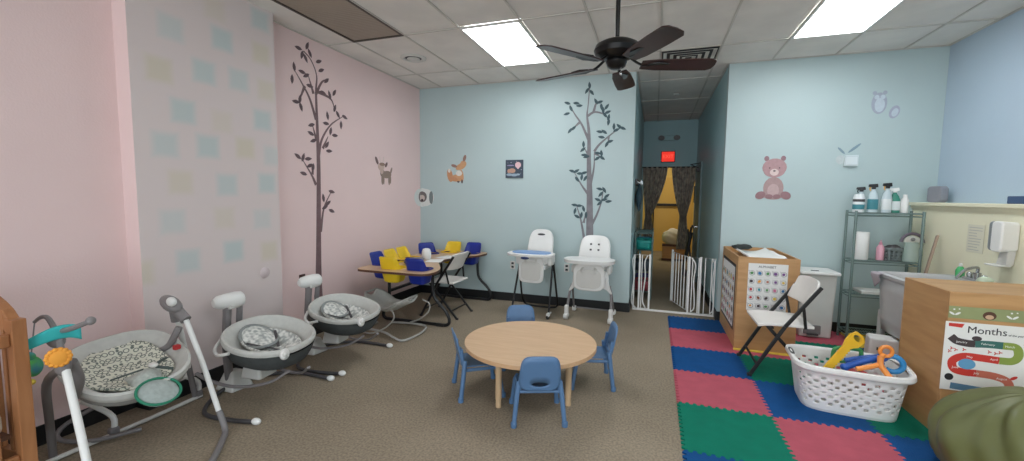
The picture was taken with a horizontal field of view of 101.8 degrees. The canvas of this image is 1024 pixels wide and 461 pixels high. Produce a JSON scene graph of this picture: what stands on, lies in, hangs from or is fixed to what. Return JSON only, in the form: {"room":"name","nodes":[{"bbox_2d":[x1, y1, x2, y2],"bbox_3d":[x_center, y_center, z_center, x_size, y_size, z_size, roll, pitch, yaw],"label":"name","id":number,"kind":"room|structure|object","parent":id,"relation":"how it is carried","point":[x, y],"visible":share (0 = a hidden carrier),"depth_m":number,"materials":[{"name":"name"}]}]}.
{"room":"children's room","nodes":[
{"label":"children's room","id":0,"kind":"room"},
{"bbox_2d":[111,0,282,380],"bbox_3d":[-2.397,-0.365,3.337,0.148,3.164,1.120,2,5,19],"label":"wall","id":1,"kind":"structure","parent":0,"point":[195,79],"depth_m":3.17,"materials":[{"name":"paint"}]},
{"bbox_2d":[0,0,420,433],"bbox_3d":[-2.909,-0.307,2.256,0.120,3.214,9.120,2,5,19],"label":"wall","id":2,"kind":"structure","parent":0,"point":[63,243],"depth_m":2.73,"materials":[{"name":"pink paint"}]},
{"bbox_2d":[8,285,420,446],"bbox_3d":[-2.820,1.244,2.283,0.157,0.120,9.000,2,5,19],"label":"baseboard","id":3,"kind":"structure","parent":2,"relation":"attached to","point":[93,417],"depth_m":2.87,"materials":[{"name":"black rubber"}]},
{"bbox_2d":[290,42,346,296],"bbox_3d":[-2.054,-0.616,4.536,0.004,2.675,0.795,2,5,19],"label":"decal","id":4,"kind":"object","parent":2,"relation":"attached to","point":[319,219],"visible":0.99,"depth_m":4.47,"materials":[{"name":"black paint"}]},
{"bbox_2d":[375,157,391,184],"bbox_3d":[-1.704,-0.795,5.547,0.005,0.373,0.365,2,5,19],"label":"decal","id":5,"kind":"object","parent":2,"relation":"attached to","point":[384,174],"visible":1,"depth_m":5.54},
{"bbox_2d":[273,6,1023,121],"bbox_3d":[0.708,-1.828,2.814,6.250,0.008,12.740,2,5,19],"label":"trim","id":6,"kind":"structure","parent":2,"relation":"attached to","point":[1022,7],"depth_m":4.79,"materials":[{"name":"grey"}]},
{"bbox_2d":[37,251,714,460],"bbox_3d":[1.215,1.206,4.658,6.650,0.100,16.300,2,5,19],"label":"floor","id":7,"kind":"structure","parent":0,"point":[399,402],"depth_m":2.97,"materials":[{"name":"carpet"}]},
{"bbox_2d":[0,296,37,460],"bbox_3d":[-2.735,0.845,1.380,0.705,1.065,1.350,2,5,19],"label":"crib","id":8,"kind":"object","parent":7,"relation":"on","point":[14,345],"visible":1,"depth_m":1.87,"materials":[{"name":"brown wood"}]},
{"bbox_2d":[28,295,228,460],"bbox_3d":[-2.127,0.844,2.357,1.308,0.928,0.819,5,6,42],"label":"swing","id":9,"kind":"object","parent":7,"relation":"on","point":[145,367],"visible":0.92,"depth_m":2.40,"materials":[{"name":"white plastic"}]},
{"bbox_2d":[194,291,334,424],"bbox_3d":[-1.878,0.868,3.119,0.838,0.754,0.772,2,5,12],"label":"baby glider","id":10,"kind":"object","parent":7,"relation":"on","point":[263,345],"visible":0.99,"depth_m":3.13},
{"bbox_2d":[242,326,275,345],"bbox_3d":[-1.920,0.798,3.165,0.247,0.112,0.239,2,5,19],"label":"pillow","id":11,"kind":"object","parent":10,"relation":"on","point":[251,335],"depth_m":3.15,"materials":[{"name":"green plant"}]},
{"bbox_2d":[296,274,392,375],"bbox_3d":[-1.619,0.809,3.874,0.838,0.754,0.772,2,5,12],"label":"baby glider","id":12,"kind":"object","parent":7,"relation":"on","point":[340,316],"visible":0.96,"depth_m":3.88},
{"bbox_2d":[323,302,346,315],"bbox_3d":[-1.661,0.739,3.920,0.207,0.106,0.239,2,5,19],"label":"pillow","id":13,"kind":"object","parent":12,"relation":"on","point":[329,308],"depth_m":3.90,"materials":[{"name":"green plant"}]},
{"bbox_2d":[363,288,430,341],"bbox_3d":[-1.325,0.906,4.623,0.707,0.446,0.529,2,5,19],"label":"baby bouncer","id":14,"kind":"object","parent":7,"relation":"on","point":[387,302],"visible":0.85,"depth_m":4.66},
{"bbox_2d":[358,241,491,326],"bbox_3d":[-1.020,0.651,5.364,0.982,0.847,1.865,2,5,19],"label":"table","id":15,"kind":"object","parent":7,"relation":"on","point":[392,268],"visible":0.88,"depth_m":4.93,"materials":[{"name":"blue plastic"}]},
{"bbox_2d":[420,251,472,319],"bbox_3d":[-0.831,0.667,5.351,0.529,0.812,0.474,2,5,21],"label":"folding chair","id":16,"kind":"object","parent":7,"relation":"on","point":[457,261],"visible":0.92,"depth_m":5.23,"materials":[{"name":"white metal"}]},
{"bbox_2d":[451,327,505,402],"bbox_3d":[-0.276,1.007,3.258,0.386,0.491,0.382,-1,5,-16],"label":"chair","id":17,"kind":"object","parent":7,"relation":"on","point":[465,360],"visible":0.83,"depth_m":3.14,"materials":[{"name":"blue plastic"}]},
{"bbox_2d":[502,305,534,370],"bbox_3d":[0.087,0.966,3.801,0.382,0.491,0.386,0,5,-3],"label":"chair","id":18,"kind":"object","parent":7,"relation":"on","point":[514,312],"visible":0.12,"depth_m":3.95,"materials":[{"name":"blue plastic"}]},
{"bbox_2d":[464,321,596,407],"bbox_3d":[0.140,1.056,3.266,1.020,0.400,1.020,2,5,19],"label":"round table","id":19,"kind":"object","parent":7,"relation":"on","point":[505,345],"visible":0.89,"depth_m":3.13,"materials":[{"name":"brown wood"}]},
{"bbox_2d":[507,229,558,318],"bbox_3d":[0.292,0.542,5.422,0.616,1.081,0.686,3,5,22],"label":"high chair","id":20,"kind":"object","parent":7,"relation":"on","point":[539,256],"visible":0.96,"depth_m":5.32,"materials":[{"name":"white plastic"}]},
{"bbox_2d":[507,250,554,259],"bbox_3d":[0.240,0.307,5.261,0.611,0.075,0.374,2,5,19],"label":"tray","id":21,"kind":"object","parent":20,"relation":"on","point":[521,254],"depth_m":5.18,"materials":[{"name":"white plastic"}]},
{"bbox_2d":[509,356,567,428],"bbox_3d":[0.176,1.042,2.888,0.382,0.491,0.386,0,5,-3],"label":"chair","id":22,"kind":"object","parent":7,"relation":"on","point":[538,374],"visible":1,"depth_m":2.73,"materials":[{"name":"blue plastic"}]},
{"bbox_2d":[563,235,615,323],"bbox_3d":[0.987,0.593,5.211,0.620,1.024,0.666,2,5,21],"label":"high chair","id":23,"kind":"object","parent":7,"relation":"on","point":[588,268],"visible":0.98,"depth_m":5.10,"materials":[{"name":"white plastic"}]},
{"bbox_2d":[564,256,615,265],"bbox_3d":[0.942,0.368,5.068,0.620,0.045,0.400,2,5,21],"label":"tray","id":24,"kind":"object","parent":23,"relation":"on","point":[579,260],"depth_m":4.96,"materials":[{"name":"white plastic"}]},
{"bbox_2d":[571,321,617,391],"bbox_3d":[0.659,1.003,3.438,0.386,0.491,0.382,1,5,4],"label":"chair","id":25,"kind":"object","parent":7,"relation":"on","point":[604,352],"visible":0.68,"depth_m":3.31,"materials":[{"name":"blue plastic"}]},
{"bbox_2d":[634,228,653,300],"bbox_3d":[2.084,0.495,6.584,0.264,1.020,0.864,2,5,19],"label":"shelf","id":26,"kind":"object","parent":7,"relation":"on","point":[639,231],"visible":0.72,"depth_m":6.19,"materials":[{"name":"grey metal"}]},
{"bbox_2d":[635,277,647,290],"bbox_3d":[2.009,0.821,6.402,0.264,0.141,0.367,2,5,19],"label":"storage basket","id":27,"kind":"object","parent":26,"relation":"on","point":[636,278],"visible":0.42,"depth_m":6.27,"materials":[{"name":"red plastic"}]},
{"bbox_2d":[635,258,648,270],"bbox_3d":[2.013,0.522,6.377,0.264,0.141,0.367,2,5,19],"label":"storage basket","id":28,"kind":"object","parent":26,"relation":"on","point":[637,259],"visible":0.48,"depth_m":6.24,"materials":[{"name":"grey plastic"}]},
{"bbox_2d":[636,238,653,249],"bbox_3d":[2.016,0.203,6.351,0.275,0.141,0.382,2,5,19],"label":"storage basket","id":29,"kind":"object","parent":26,"relation":"on","point":[641,243],"visible":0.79,"depth_m":6.19,"materials":[{"name":"teal plastic"}]},
{"bbox_2d":[631,249,716,316],"bbox_3d":[2.198,0.683,5.748,1.034,0.785,0.559,2,5,19],"label":"baby gate","id":30,"kind":"object","parent":7,"relation":"on","point":[712,284],"visible":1,"depth_m":5.54,"materials":[{"name":"white plastic"}]},
{"bbox_2d":[661,242,686,261],"bbox_3d":[3.993,0.523,10.269,0.570,0.405,0.465,2,5,19],"label":"wooden crate","id":31,"kind":"object","parent":7,"relation":"on","point":[666,248],"visible":0.53,"depth_m":10.09,"materials":[{"name":"brown wood"}]},
{"bbox_2d":[662,228,677,244],"bbox_3d":[3.951,0.169,10.214,0.518,0.455,0.392,2,5,19],"label":"bundle","id":32,"kind":"object","parent":31,"relation":"on","point":[669,236],"visible":0.56,"depth_m":10.10,"materials":[{"name":"beige fabric"}]},
{"bbox_2d":[682,225,692,275],"bbox_3d":[3.478,0.386,8.243,0.192,1.012,0.590,2,5,19],"label":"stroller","id":33,"kind":"object","parent":7,"relation":"on","point":[690,233],"visible":0.77,"depth_m":8.15,"materials":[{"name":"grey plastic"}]},
{"bbox_2d":[668,316,939,460],"bbox_3d":[2.556,1.281,3.249,2.421,0.012,3.681,2,5,19],"label":"play mat","id":34,"kind":"object","parent":7,"relation":"on","point":[716,431],"depth_m":2.89,"materials":[{"name":"multicoloured rubber"}]},
{"bbox_2d":[720,246,800,353],"bbox_3d":[2.660,0.699,4.557,0.530,0.935,0.980,2,5,19],"label":"base cabinet","id":35,"kind":"object","parent":34,"relation":"on","point":[744,325],"visible":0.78,"depth_m":4.15,"materials":[{"name":"brown wood"}]},
{"bbox_2d":[721,255,735,329],"bbox_3d":[2.408,0.658,4.651,0.007,0.680,0.790,2,5,19],"label":"poster","id":36,"kind":"object","parent":35,"relation":"attached to","point":[729,267],"visible":1,"depth_m":4.58,"materials":[{"name":"white paper"}]},
{"bbox_2d":[736,248,786,258],"bbox_3d":[2.662,0.260,4.511,0.341,0.076,0.841,2,5,19],"label":"paper","id":37,"kind":"object","parent":35,"relation":"on","point":[763,253],"visible":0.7,"depth_m":4.51,"materials":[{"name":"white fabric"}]},
{"bbox_2d":[746,263,788,311],"bbox_3d":[2.497,0.561,4.077,0.340,0.470,0.004,2,5,19],"label":"poster","id":38,"kind":"object","parent":35,"relation":"attached to","point":[767,283],"visible":0.98,"depth_m":4.08,"materials":[{"name":"white paper"}]},
{"bbox_2d":[737,275,822,375],"bbox_3d":[2.355,0.818,3.674,0.545,0.836,0.502,2,5,19],"label":"folding chair","id":39,"kind":"object","parent":34,"relation":"on","point":[805,289],"visible":0.94,"depth_m":3.60,"materials":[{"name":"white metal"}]},
{"bbox_2d":[796,267,840,338],"bbox_3d":[3.363,0.797,4.662,0.383,0.740,0.379,2,5,19],"label":"trash bin","id":40,"kind":"object","parent":34,"relation":"on","point":[819,313],"visible":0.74,"depth_m":4.52,"materials":[{"name":"white plastic"}]},
{"bbox_2d":[785,344,916,422],"bbox_3d":[2.453,1.108,3.080,0.716,0.357,0.528,3,5,24],"label":"laundry basket","id":41,"kind":"object","parent":34,"relation":"on","point":[874,404],"visible":0.92,"depth_m":2.92,"materials":[{"name":"white plastic"}]},
{"bbox_2d":[823,331,864,367],"bbox_3d":[2.407,0.893,3.035,0.312,0.316,0.035,0,5,-5],"label":"wrench","id":42,"kind":"object","parent":41,"relation":"in","point":[849,343],"visible":0.84,"depth_m":3.02,"materials":[{"name":"yellow plastic"}]},
{"bbox_2d":[830,346,863,371],"bbox_3d":[2.503,0.953,3.116,0.210,0.189,0.045,2,5,13],"label":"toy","id":43,"kind":"object","parent":41,"relation":"in","point":[834,349],"visible":0.33,"depth_m":3.11,"materials":[{"name":"green plastic"}]},
{"bbox_2d":[840,354,888,370],"bbox_3d":[2.483,0.928,2.939,0.275,0.155,0.060,2,5,19],"label":"toy","id":44,"kind":"object","parent":41,"relation":"in","point":[870,359],"visible":0.66,"depth_m":2.94,"materials":[{"name":"blue plastic"}]},
{"bbox_2d":[855,345,894,376],"bbox_3d":[2.496,0.895,2.851,0.243,0.210,0.139,2,5,19],"label":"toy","id":45,"kind":"object","parent":41,"relation":"in","point":[880,358],"visible":0.98,"depth_m":2.85,"materials":[{"name":"orange plastic"}]},
{"bbox_2d":[872,354,906,373],"bbox_3d":[2.638,0.929,2.916,0.184,0.146,0.052,5,7,44],"label":"ring","id":46,"kind":"object","parent":41,"relation":"in","point":[903,365],"visible":0.73,"depth_m":2.87,"materials":[{"name":"blue plastic"}]},
{"bbox_2d":[836,210,925,340],"bbox_3d":[3.880,0.492,4.408,0.591,1.400,0.250,2,5,19],"label":"wire shelf","id":47,"kind":"object","parent":34,"relation":"on","point":[906,262],"visible":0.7,"depth_m":4.39,"materials":[{"name":"grey metal"}]},
{"bbox_2d":[852,194,864,211],"bbox_3d":[3.676,-0.290,4.417,0.102,0.190,0.102,2,5,19],"label":"wipes canister","id":48,"kind":"object","parent":47,"relation":"on","point":[858,204],"visible":0.93,"depth_m":4.38,"materials":[{"name":"white plastic"}]},
{"bbox_2d":[851,231,869,259],"bbox_3d":[3.722,0.159,4.447,0.140,0.290,0.139,2,5,19],"label":"paper towel roll","id":49,"kind":"object","parent":47,"relation":"on","point":[862,238],"visible":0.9,"depth_m":4.39,"materials":[{"name":"white paper"}]},
{"bbox_2d":[853,287,878,294],"bbox_3d":[3.879,0.650,4.421,0.360,0.030,0.220,2,5,19],"label":"tray","id":50,"kind":"object","parent":47,"relation":"on","point":[873,291],"visible":0.53,"depth_m":4.41,"materials":[{"name":"white plastic"}]},
{"bbox_2d":[867,184,878,211],"bbox_3d":[3.799,-0.341,4.381,0.092,0.300,0.064,3,5,27],"label":"spray bottle","id":51,"kind":"object","parent":47,"relation":"on","point":[872,201],"visible":0.98,"depth_m":4.36,"materials":[{"name":"plastic"}]},
{"bbox_2d":[875,240,884,259],"bbox_3d":[3.879,0.206,4.386,0.068,0.210,0.068,2,5,19],"label":"bottle","id":52,"kind":"object","parent":47,"relation":"on","point":[880,249],"visible":1,"depth_m":4.37,"materials":[{"name":"pink plastic"}]},
{"bbox_2d":[881,183,892,212],"bbox_3d":[3.904,-0.341,4.334,0.092,0.310,0.064,2,5,12],"label":"spray bottle","id":53,"kind":"object","parent":47,"relation":"on","point":[886,201],"visible":1,"depth_m":4.32,"materials":[{"name":"plastic"}]},
{"bbox_2d":[884,245,903,261],"bbox_3d":[3.978,0.231,4.354,0.153,0.171,0.123,2,5,19],"label":"caddy basket","id":54,"kind":"object","parent":47,"relation":"on","point":[897,251],"visible":0.91,"depth_m":4.31,"materials":[{"name":"grey plastic"}]},
{"bbox_2d":[890,188,900,212],"bbox_3d":[4.001,-0.317,4.356,0.098,0.260,0.069,4,6,38],"label":"spray bottle","id":55,"kind":"object","parent":47,"relation":"on","point":[896,201],"visible":0.84,"depth_m":4.33,"materials":[{"name":"white"}]},
{"bbox_2d":[900,195,908,212],"bbox_3d":[4.061,-0.277,4.307,0.064,0.190,0.064,2,5,19],"label":"lotion bottle","id":56,"kind":"object","parent":47,"relation":"on","point":[904,205],"visible":0.97,"depth_m":4.29,"materials":[{"name":"white plastic"}]},
{"bbox_2d":[899,232,924,242],"bbox_3d":[4.126,0.169,4.298,0.208,0.304,0.100,2,5,19],"label":"tape roll","id":57,"kind":"object","parent":47,"relation":"on","point":[912,238],"visible":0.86,"depth_m":4.29,"materials":[{"name":"white plastic"}]},
{"bbox_2d":[896,277,1023,427],"bbox_3d":[3.205,0.850,2.745,0.820,0.945,0.507,2,5,19],"label":"storage cabinet","id":58,"kind":"object","parent":34,"relation":"on","point":[926,302],"depth_m":2.76,"materials":[{"name":"brown wood"}]},
{"bbox_2d":[939,321,1023,390],"bbox_3d":[2.944,0.796,2.562,0.460,0.440,0.004,2,5,19],"label":"poster","id":59,"kind":"object","parent":58,"relation":"attached to","point":[975,355],"visible":0.99,"depth_m":2.57,"materials":[{"name":"white paper"}]},
{"bbox_2d":[958,359,975,368],"bbox_3d":[2.839,0.834,2.599,0.084,0.068,0.001,2,5,19],"label":"picture","id":60,"kind":"object","parent":59,"relation":"attached to","point":[962,363],"depth_m":2.60,"materials":[{"name":"blue paper"}]},
{"bbox_2d":[927,386,1023,460],"bbox_3d":[2.758,1.108,2.137,0.897,0.519,0.790,2,5,19],"label":"bean bag","id":61,"kind":"object","parent":34,"relation":"on","point":[984,423],"visible":1,"depth_m":2.18,"materials":[{"name":"green fabric"}]},
{"bbox_2d":[876,266,996,338],"bbox_3d":[3.554,0.772,3.482,0.705,0.987,0.607,2,5,19],"label":"utility sink","id":62,"kind":"object","parent":7,"relation":"on","point":[891,284],"visible":0.33,"depth_m":3.59,"materials":[{"name":"plastic"}]},
{"bbox_2d":[871,271,881,285],"bbox_3d":[3.275,0.440,3.734,0.046,0.130,0.164,2,5,19],"label":"cloth","id":63,"kind":"object","parent":62,"relation":"on","point":[874,274],"visible":1,"depth_m":3.73,"materials":[{"name":"white fabric"}]},
{"bbox_2d":[878,271,996,284],"bbox_3d":[3.557,0.559,3.464,0.705,0.321,0.607,2,5,19],"label":"basin","id":64,"kind":"object","parent":62,"relation":"in","point":[887,277],"depth_m":3.66,"materials":[{"name":"plastic"}]},
{"bbox_2d":[955,266,987,280],"bbox_3d":[3.693,0.349,3.396,0.263,0.127,0.289,2,5,19],"label":"faucet","id":65,"kind":"object","parent":62,"relation":"on","point":[972,276],"depth_m":3.38,"materials":[{"name":"silver metal"}]},
{"bbox_3d":[2.980,1.266,3.484,0.631,0.012,0.641,2,5,19],"label":"tile","id":66,"kind":"structure","parent":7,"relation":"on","visible":0},
{"bbox_2d":[863,333,898,374],"bbox_3d":[3.191,1.083,3.599,0.223,0.340,0.178,3,5,31],"label":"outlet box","id":67,"kind":"object","parent":66,"relation":"on","point":[873,342],"visible":0.43,"depth_m":3.55,"materials":[{"name":"white plastic"}]},
{"bbox_2d":[246,0,1023,121],"bbox_3d":[0.708,-1.843,2.813,6.242,0.023,12.732,2,5,19],"label":"ceiling","id":68,"kind":"structure","parent":0,"point":[703,22],"depth_m":4.05,"materials":[{"name":"tile"}]},
{"bbox_2d":[272,0,403,42],"bbox_3d":[-1.570,-1.929,3.703,0.610,0.025,1.214,2,5,19],"label":"ceiling vent","id":69,"kind":"object","parent":68,"relation":"in","point":[344,18],"visible":1,"depth_m":3.80,"materials":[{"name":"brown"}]},
{"bbox_2d":[400,54,425,62],"bbox_3d":[-1.155,-2.009,4.882,0.300,0.028,0.300,2,5,19],"label":"ceiling vent","id":70,"kind":"object","parent":68,"relation":"in","point":[413,58],"visible":1,"depth_m":4.85,"materials":[{"name":"white plastic"}]},
{"bbox_2d":[460,19,550,66],"bbox_3d":[-0.021,-1.999,4.459,0.608,0.076,1.210,2,5,19],"label":"ceiling light","id":71,"kind":"object","parent":68,"relation":"attached to","point":[508,43],"visible":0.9,"depth_m":4.37,"materials":[{"name":"white plastic"}]},
{"bbox_2d":[535,0,716,90],"bbox_3d":[0.677,-1.386,2.616,1.157,0.841,1.121,2,5,19],"label":"ceiling fan","id":72,"kind":"object","parent":68,"relation":"hanging from","point":[615,51],"visible":1,"depth_m":2.53,"materials":[{"name":"brown metal"}]},
{"bbox_2d":[325,0,1003,121],"bbox_3d":[0.708,-1.827,2.814,6.250,0.008,12.740,2,5,19],"label":"grid","id":73,"kind":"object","parent":68,"relation":"attached to","point":[586,10],"depth_m":4.08,"materials":[{"name":"grey metal"}]},
{"bbox_2d":[662,46,719,58],"bbox_3d":[2.009,-1.965,4.742,0.575,0.023,0.575,2,5,19],"label":"ceiling vent","id":74,"kind":"object","parent":68,"relation":"in","point":[707,52],"visible":0.55,"depth_m":4.60,"materials":[{"name":"black metal"}]},
{"bbox_2d":[791,0,904,38],"bbox_3d":[2.865,-1.885,3.477,0.608,0.076,1.210,2,5,19],"label":"ceiling light","id":75,"kind":"object","parent":68,"relation":"attached to","point":[831,17],"visible":0.94,"depth_m":3.65,"materials":[{"name":"white plastic"}]},
{"bbox_2d":[629,77,643,299],"bbox_3d":[2.134,-0.659,7.250,0.120,3.214,3.620,2,5,19],"label":"wall","id":76,"kind":"structure","parent":0,"point":[639,121],"depth_m":6.33,"materials":[{"name":"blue paint"}]},
{"bbox_2d":[635,179,642,185],"bbox_3d":[1.967,-0.737,6.421,0.091,0.080,1.100,2,5,19],"label":"coat rack","id":77,"kind":"object","parent":76,"relation":"attached to","point":[637,182],"visible":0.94,"depth_m":6.06,"materials":[{"name":"grey metal"}]},
{"bbox_2d":[636,184,641,211],"bbox_3d":[1.832,-0.474,6.011,0.090,0.400,0.219,2,5,19],"label":"hanging bag","id":78,"kind":"object","parent":77,"relation":"hanging from","point":[639,190],"visible":1,"depth_m":5.94,"materials":[{"name":"fabric"}]},
{"bbox_2d":[642,168,694,252],"bbox_3d":[4.558,-0.850,11.831,3.400,2.900,0.100,2,5,19],"label":"wall","id":79,"kind":"structure","parent":0,"point":[669,172],"depth_m":11.75,"materials":[{"name":"paint"}]},
{"bbox_2d":[652,177,692,250],"bbox_3d":[4.524,-0.444,11.771,1.035,2.100,0.095,2,5,19],"label":"door","id":80,"kind":"structure","parent":79,"relation":"in","point":[665,213],"depth_m":11.82,"materials":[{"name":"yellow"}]},
{"bbox_2d":[639,119,698,253],"bbox_3d":[3.279,-0.734,8.834,1.340,3.130,0.120,2,5,19],"label":"wall","id":81,"kind":"structure","parent":0,"point":[685,148],"depth_m":8.67,"materials":[{"name":"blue paint"}]},
{"bbox_2d":[661,151,674,161],"bbox_3d":[3.258,-1.541,8.693,0.280,0.230,0.041,2,5,19],"label":"exit sign","id":82,"kind":"object","parent":81,"relation":"attached to","point":[666,156],"visible":1,"depth_m":8.68,"materials":[{"name":"red plastic"}]},
{"bbox_2d":[642,166,694,167],"bbox_3d":[3.272,-1.319,8.684,1.060,0.024,0.024,2,5,19],"label":"curtain rod","id":83,"kind":"object","parent":81,"relation":"attached to","point":[685,166],"visible":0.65,"depth_m":8.66,"materials":[{"name":"black metal"}]},
{"bbox_2d":[642,167,667,236],"bbox_3d":[3.012,-0.532,8.835,0.492,1.620,0.063,2,5,19],"label":"curtain","id":84,"kind":"object","parent":83,"relation":"hanging from","point":[654,179],"visible":0.88,"depth_m":8.83,"materials":[{"name":"grey fabric"}]},
{"bbox_2d":[672,166,695,249],"bbox_3d":[3.541,-0.461,8.659,0.472,1.720,0.063,2,5,19],"label":"curtain","id":85,"kind":"object","parent":83,"relation":"hanging from","point":[683,178],"visible":0.96,"depth_m":8.64,"materials":[{"name":"grey fabric"}]},
{"bbox_2d":[658,135,679,140],"bbox_3d":[3.257,-1.917,8.632,0.428,0.105,0.090,2,5,19],"label":"emergency light","id":86,"kind":"object","parent":81,"relation":"attached to","point":[672,137],"visible":1,"depth_m":8.62,"materials":[{"name":"grey paint"}]},
{"bbox_2d":[420,46,949,325],"bbox_3d":[1.562,-0.520,5.475,6.250,3.214,0.120,2,5,19],"label":"wall","id":87,"kind":"structure","parent":0,"point":[801,110],"depth_m":5.02,"materials":[{"name":"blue paint"}]},
{"bbox_2d":[414,188,433,206],"bbox_3d":[-1.330,-0.500,6.309,0.237,0.290,0.177,2,5,19],"label":"decal","id":88,"kind":"object","parent":87,"relation":"attached to","point":[423,197],"visible":1,"depth_m":6.39,"materials":[{"name":"white paper"}]},
{"bbox_2d":[447,155,465,182],"bbox_3d":[-0.824,-0.911,6.197,0.318,0.418,0.005,2,5,19],"label":"decal","id":89,"kind":"object","parent":87,"relation":"attached to","point":[459,176],"visible":1,"depth_m":6.19},
{"bbox_2d":[506,160,522,177],"bbox_3d":[0.034,-0.872,5.899,0.260,0.255,0.018,2,5,19],"label":"sign","id":90,"kind":"object","parent":87,"relation":"attached to","point":[514,168],"visible":1,"depth_m":5.89,"materials":[{"name":"paper"}]},
{"bbox_2d":[421,285,629,311],"bbox_3d":[0.082,0.964,6.096,3.162,0.120,0.137,2,5,19],"label":"baseboard","id":91,"kind":"structure","parent":87,"relation":"attached to","point":[539,299],"depth_m":5.96,"materials":[{"name":"black rubber"}]},
{"bbox_2d":[564,82,625,237],"bbox_3d":[1.078,-0.918,5.543,0.829,2.086,0.005,2,5,19],"label":"decal","id":92,"kind":"object","parent":87,"relation":"attached to","point":[590,221],"visible":1,"depth_m":5.56,"materials":[{"name":"grey paint"}]},
{"bbox_2d":[755,156,790,199],"bbox_3d":[3.071,-0.618,4.882,0.366,0.509,0.006,2,5,19],"label":"decal","id":93,"kind":"object","parent":87,"relation":"attached to","point":[773,187],"visible":1,"depth_m":4.88},
{"bbox_2d":[716,311,890,335],"bbox_3d":[3.424,1.102,4.892,1.850,0.120,0.012,2,5,19],"label":"baseboard","id":94,"kind":"structure","parent":87,"relation":"attached to","point":[834,324],"depth_m":4.73,"materials":[{"name":"black rubber"}]},
{"bbox_2d":[836,143,860,163],"bbox_3d":[3.742,-0.853,4.635,0.222,0.225,0.002,2,5,19],"label":"decal","id":95,"kind":"object","parent":87,"relation":"attached to","point":[840,158],"visible":1,"depth_m":4.65},
{"bbox_2d":[843,155,858,165],"bbox_3d":[3.758,-0.773,4.617,0.130,0.120,0.038,2,5,19],"label":"thermostat box","id":96,"kind":"object","parent":87,"relation":"attached to","point":[849,160],"visible":1,"depth_m":4.60,"materials":[{"name":"white plastic"}]},
{"bbox_2d":[871,90,887,113],"bbox_3d":[3.979,-1.388,4.511,0.140,0.245,0.004,2,5,19],"label":"decal","id":97,"kind":"object","parent":87,"relation":"attached to","point":[879,101],"visible":1,"depth_m":4.51},
{"bbox_2d":[889,105,899,117],"bbox_3d":[4.111,-1.274,4.475,0.095,0.136,0.004,2,5,19],"label":"decal","id":98,"kind":"object","parent":87,"relation":"attached to","point":[894,111],"visible":1,"depth_m":4.47},
{"bbox_2d":[697,68,727,306],"bbox_3d":[3.251,-0.615,6.870,0.120,3.214,3.620,2,5,19],"label":"wall","id":99,"kind":"structure","parent":0,"point":[711,125],"depth_m":6.10,"materials":[{"name":"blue paint"}]},
{"bbox_2d":[690,163,700,275],"bbox_3d":[3.431,-0.172,7.947,0.199,2.158,0.918,2,5,19],"label":"door frame","id":100,"kind":"structure","parent":99,"relation":"in","point":[697,169],"depth_m":7.94,"materials":[{"name":"grey wood"}]},
{"bbox_2d":[691,161,702,281],"bbox_3d":[3.520,-0.179,7.946,0.030,2.175,1.010,2,5,19],"label":"trim","id":101,"kind":"structure","parent":99,"relation":"attached to","point":[701,163],"depth_m":7.50,"materials":[{"name":"grey"}]},
{"bbox_2d":[696,276,716,319],"bbox_3d":[3.151,0.928,6.961,0.012,0.120,3.740,2,5,19],"label":"baseboard","id":102,"kind":"structure","parent":99,"relation":"attached to","point":[706,297],"depth_m":5.99,"materials":[{"name":"black rubber"}]},
{"bbox_2d":[908,208,1023,283],"bbox_3d":[3.718,0.622,2.533,0.190,1.470,4.200,2,5,19],"label":"wall","id":103,"kind":"structure","parent":0,"point":[951,225],"depth_m":3.79,"materials":[{"name":"beige paint"}]},
{"bbox_2d":[924,235,939,272],"bbox_3d":[3.997,0.273,4.007,0.268,0.460,0.096,-2,6,-33],"label":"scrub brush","id":104,"kind":"object","parent":103,"relation":"attached to","point":[926,270],"visible":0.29,"depth_m":4.00,"materials":[{"name":"beige wood"}]},
{"bbox_2d":[909,202,1023,208],"bbox_3d":[3.708,-0.129,2.478,0.230,0.035,4.200,2,5,19],"label":"trim","id":105,"kind":"structure","parent":103,"relation":"on","point":[980,205],"depth_m":3.60,"materials":[{"name":"beige paint"}]},
{"bbox_2d":[927,186,948,202],"bbox_3d":[4.316,-0.366,4.223,0.080,0.165,0.150,1,5,4],"label":"speaker","id":106,"kind":"object","parent":105,"relation":"on","point":[935,194],"visible":0.98,"depth_m":4.18},
{"bbox_2d":[1007,196,1023,203],"bbox_3d":[3.941,-0.233,3.196,0.120,0.060,0.160,2,5,19],"label":"box","id":107,"kind":"object","parent":105,"relation":"on","point":[1010,199],"visible":0.98,"depth_m":3.21,"materials":[{"name":"blue"}]},
{"bbox_2d":[911,206,1023,212],"bbox_3d":[3.630,-0.100,2.507,0.015,0.030,4.200,2,5,19],"label":"trim","id":108,"kind":"structure","parent":103,"relation":"attached to","point":[917,207],"depth_m":3.62,"materials":[{"name":"beige paint"}]},
{"bbox_2d":[966,224,984,253],"bbox_3d":[3.997,0.071,3.593,0.002,0.240,0.200,2,5,19],"label":"paper notice","id":109,"kind":"object","parent":103,"relation":"attached to","point":[975,235],"visible":1,"depth_m":3.59,"materials":[{"name":"beige paper"}]},
{"bbox_2d":[984,221,1020,266],"bbox_3d":[3.828,0.103,3.262,0.110,0.351,0.182,2,5,19],"label":"soap dispenser","id":110,"kind":"object","parent":103,"relation":"attached to","point":[1003,237],"visible":1,"depth_m":3.20,"materials":[{"name":"white plastic"}]},
{"bbox_2d":[984,263,1011,266],"bbox_3d":[3.821,0.272,3.276,0.100,0.012,0.140,2,5,19],"label":"drip tray","id":111,"kind":"object","parent":110,"relation":"on","point":[991,264],"depth_m":3.23,"materials":[{"name":"white plastic"}]},
{"bbox_2d":[937,8,1023,203],"bbox_3d":[3.117,-0.069,0.205,0.120,3.214,9.120,2,5,19],"label":"wall","id":112,"kind":"structure","parent":0,"point":[982,151],"depth_m":3.78,"materials":[{"name":"blue paint"}]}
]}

